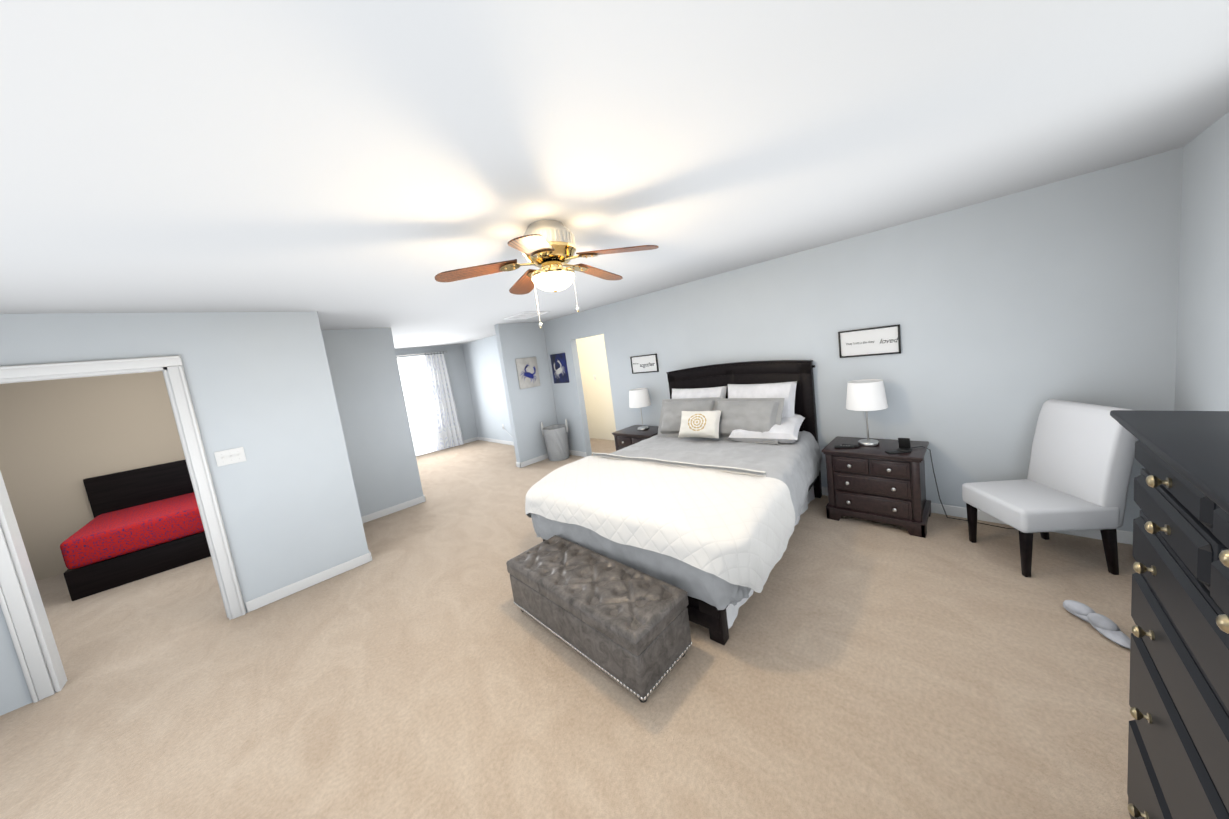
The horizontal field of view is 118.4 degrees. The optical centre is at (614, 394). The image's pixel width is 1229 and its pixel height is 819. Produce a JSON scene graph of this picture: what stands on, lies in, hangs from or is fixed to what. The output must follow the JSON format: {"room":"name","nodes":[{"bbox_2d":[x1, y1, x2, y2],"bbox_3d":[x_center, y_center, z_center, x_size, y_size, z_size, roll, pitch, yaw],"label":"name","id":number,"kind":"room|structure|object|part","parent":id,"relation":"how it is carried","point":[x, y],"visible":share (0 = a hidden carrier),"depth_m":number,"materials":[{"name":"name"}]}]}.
{"room":"bedroom","nodes":[
{"label":"bedroom","id":0,"kind":"room"},
{"bbox_2d":[0,371,184,580],"bbox_3d":[-6.019,0.746,4.909,0.120,2.440,2.640,-1,9,45],"label":"wall","id":1,"kind":"structure","parent":0,"point":[61,440],"depth_m":4.34,"materials":[{"name":"beige paint"}]},
{"bbox_2d":[0,311,371,715],"bbox_3d":[-3.982,0.688,2.958,1.300,2.440,2.820,-1,9,45],"label":"wall","id":2,"kind":"structure","parent":0,"point":[261,389],"depth_m":3.06,"materials":[{"name":"paint"}]},
{"bbox_2d":[0,355,245,702],"bbox_3d":[-3.525,0.831,2.588,0.149,2.118,0.966,-1,9,45],"label":"door frame","id":3,"kind":"structure","parent":2,"relation":"attached to","point":[19,614],"depth_m":2.42,"materials":[{"name":"white wood"}]},
{"bbox_3d":[-3.090,0.503,2.950,0.020,0.118,0.164,-1,9,45],"label":"three-gang light switch","id":4,"kind":"part","parent":2,"relation":"part of","materials":[{"name":"white plastic"}]},
{"bbox_2d":[395,344,477,439],"bbox_3d":[-4.832,0.245,8.091,0.120,2.440,3.359,-1,9,45],"label":"wall","id":5,"kind":"structure","parent":0,"point":[456,365],"depth_m":9.03,"materials":[{"name":"paint"}]},
{"bbox_2d":[396,351,463,455],"bbox_3d":[-4.559,0.259,8.194,0.121,2.295,2.031,-1,9,45],"label":"curtain","id":6,"kind":"object","parent":5,"relation":"attached to","point":[434,423],"visible":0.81,"depth_m":8.47,"materials":[{"name":"white fabric"}]},
{"bbox_2d":[416,437,477,456],"bbox_3d":[-4.621,1.401,8.180,0.014,0.088,3.329,-1,9,45],"label":"baseboard","id":7,"kind":"structure","parent":5,"relation":"attached to","point":[471,440],"depth_m":9.16,"materials":[{"name":"white"}]},
{"bbox_2d":[321,322,557,516],"bbox_3d":[-2.348,0.186,5.612,0.120,2.440,3.359,-1,9,45],"label":"wall","id":8,"kind":"structure","parent":0,"point":[367,387],"depth_m":4.87,"materials":[{"name":"paint"}]},
{"bbox_2d":[361,453,547,522],"bbox_3d":[-2.196,1.345,5.737,0.148,0.088,3.359,-1,9,45],"label":"baseboard","id":9,"kind":"structure","parent":8,"relation":"attached to","point":[390,510],"depth_m":4.98,"materials":[{"name":"white"}]},
{"bbox_2d":[515,357,540,388],"bbox_3d":[-1.500,-0.373,6.372,0.024,0.520,0.410,-1,9,45],"label":"framed picture","id":10,"kind":"object","parent":8,"relation":"attached to","point":[527,372],"visible":1,"depth_m":6.35,"materials":[{"name":"paper"}]},
{"bbox_2d":[0,438,1136,818],"bbox_3d":[-1.685,1.549,4.106,10.160,0.100,7.570,-1,9,45],"label":"floor","id":11,"kind":"structure","parent":0,"point":[420,666],"depth_m":1.89,"materials":[{"name":"carpet"}]},
{"bbox_2d":[60,459,210,600],"bbox_3d":[-5.197,1.370,4.649,1.350,1.050,1.870,-1,9,45],"label":"bed","id":12,"kind":"object","parent":11,"relation":"on","point":[145,522],"visible":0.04,"depth_m":4.04,"materials":[{"name":"red fabric"}]},
{"bbox_2d":[541,419,569,460],"bbox_3d":[-1.027,0.799,6.489,0.440,0.692,0.440,-1,9,45],"label":"laundry basket","id":13,"kind":"object","parent":11,"relation":"on","point":[556,441],"visible":1,"depth_m":6.34,"materials":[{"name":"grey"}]},
{"bbox_2d":[506,535,692,702],"bbox_3d":[-0.157,1.298,2.295,1.212,0.385,0.440,-1,9,45],"label":"bench","id":14,"kind":"object","parent":11,"relation":"on","point":[626,627],"visible":1,"depth_m":2.01,"materials":[{"name":"fabric"}]},
{"bbox_2d":[612,425,658,450],"bbox_3d":[0.403,0.802,5.026,0.684,0.635,0.512,-1,9,45],"label":"nightstand","id":15,"kind":"object","parent":11,"relation":"on","point":[628,436],"visible":0.33,"depth_m":4.93,"materials":[{"name":"brown wood"}]},
{"bbox_2d":[629,388,650,429],"bbox_3d":[0.357,0.206,4.995,0.300,0.555,0.300,-1,9,45],"label":"lamp","id":16,"kind":"object","parent":15,"relation":"on","point":[639,398],"visible":1,"depth_m":4.87,"materials":[{"name":"white fabric"}]},
{"bbox_2d":[525,360,821,644],"bbox_3d":[0.640,0.550,3.322,2.019,1.434,2.398,-2,8,41],"label":"bed","id":17,"kind":"object","parent":11,"relation":"on","point":[707,493],"visible":1,"depth_m":2.71,"materials":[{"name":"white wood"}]},
{"bbox_2d":[525,452,795,592],"bbox_3d":[0.166,0.832,2.774,2.019,0.447,0.875,-2,8,41],"label":"quilt","id":18,"kind":"object","parent":17,"relation":"on","point":[698,527],"depth_m":2.32,"materials":[{"name":"white fabric"}]},
{"bbox_2d":[530,425,821,610],"bbox_3d":[0.647,0.786,3.321,1.928,0.471,2.239,-2,8,41],"label":"comforter","id":19,"kind":"object","parent":17,"relation":"on","point":[725,513],"depth_m":2.53,"materials":[{"name":"grey fabric"}]},
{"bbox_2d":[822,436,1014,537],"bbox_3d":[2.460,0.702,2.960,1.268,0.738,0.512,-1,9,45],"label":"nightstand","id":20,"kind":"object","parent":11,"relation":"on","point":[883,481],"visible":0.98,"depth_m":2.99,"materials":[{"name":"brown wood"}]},
{"bbox_2d":[846,379,887,445],"bbox_3d":[2.183,0.162,3.172,0.300,0.555,0.300,-1,9,45],"label":"lamp","id":21,"kind":"object","parent":20,"relation":"on","point":[866,395],"visible":1,"depth_m":3.06,"materials":[{"name":"white fabric"}]},
{"bbox_2d":[962,399,1136,576],"bbox_3d":[2.780,0.584,2.394,0.593,1.008,0.490,-7,6,9],"label":"chair","id":22,"kind":"object","parent":11,"relation":"on","point":[1080,465],"visible":0.98,"depth_m":2.26,"materials":[{"name":"white leather"}]},
{"bbox_2d":[1063,600,1130,648],"bbox_3d":[2.452,1.159,1.865,0.199,0.072,0.254,-1,9,45],"label":"slippers","id":23,"kind":"object","parent":11,"relation":"on","point":[1107,627],"visible":0.94,"depth_m":1.84,"materials":[{"name":"white fabric"}]},
{"bbox_2d":[1110,410,1228,818],"bbox_3d":[1.392,0.794,0.607,0.537,1.335,1.116,-1,9,45],"label":"dresser","id":24,"kind":"object","parent":11,"relation":"on","point":[1178,751],"visible":1,"depth_m":0.84,"materials":[{"name":"black wood"}]},
{"bbox_2d":[576,334,615,440],"bbox_3d":[0.004,-0.288,7.130,3.540,2.440,0.120,-1,9,45],"label":"wall","id":25,"kind":"structure","parent":0,"point":[591,350],"depth_m":7.43,"materials":[{"name":"white paint"}]},
{"bbox_2d":[0,0,1228,348],"bbox_3d":[-2.015,-0.955,3.836,10.160,0.100,7.570,-1,9,45],"label":"ceiling","id":26,"kind":"structure","parent":0,"point":[350,164],"depth_m":1.25,"materials":[{"name":"white paint"}]},
{"bbox_2d":[503,311,549,319],"bbox_3d":[-1.307,-1.161,5.410,0.625,0.012,0.415,-1,9,45],"label":"ceiling vent","id":27,"kind":"object","parent":26,"relation":"in","point":[526,315],"visible":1,"depth_m":5.36,"materials":[{"name":"white"}]},
{"bbox_2d":[435,220,658,327],"bbox_3d":[-0.331,-0.661,2.082,1.155,0.541,1.140,-1,9,45],"label":"ceiling fan","id":28,"kind":"object","parent":26,"relation":"hanging from","point":[547,248],"visible":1,"depth_m":1.94,"materials":[{"name":"brown wood"}]},
{"bbox_2d":[462,147,1182,531],"bbox_3d":[-0.072,-0.131,5.762,10.160,2.440,0.120,-1,9,45],"label":"wall","id":29,"kind":"structure","parent":0,"point":[1010,315],"depth_m":2.88,"materials":[{"name":"paint"}]},
{"bbox_2d":[550,353,568,383],"bbox_3d":[-0.972,-0.454,6.475,0.420,0.520,0.024,-1,9,45],"label":"framed picture","id":30,"kind":"object","parent":29,"relation":"attached to","point":[559,368],"visible":1,"depth_m":6.45,"materials":[{"name":"blue paper"}]},
{"bbox_2d":[630,354,658,373],"bbox_3d":[0.413,-0.420,5.108,0.470,0.245,0.023,-1,9,45],"label":"sign","id":31,"kind":"object","parent":29,"relation":"attached to","point":[644,364],"visible":1,"depth_m":5.10,"materials":[{"name":"white paper"}]},
{"bbox_2d":[478,437,1132,544],"bbox_3d":[0.035,1.040,5.841,9.920,0.088,0.014,-1,9,45],"label":"baseboard","id":32,"kind":"structure","parent":29,"relation":"attached to","point":[1125,537],"depth_m":2.95,"materials":[{"name":"white"}]},
{"bbox_2d":[838,324,900,357],"bbox_3d":[2.260,-0.464,3.264,0.455,0.245,0.023,-1,9,45],"label":"sign","id":33,"kind":"object","parent":29,"relation":"attached to","point":[884,340],"visible":1,"depth_m":3.25,"materials":[{"name":"white paper"}]},
{"bbox_2d":[1174,112,1228,410],"bbox_3d":[1.298,0.310,0.017,0.120,2.440,6.405,-1,9,45],"label":"wall","id":34,"kind":"structure","parent":0,"point":[1202,369],"depth_m":1.92,"materials":[{"name":"paint"}]}
]}

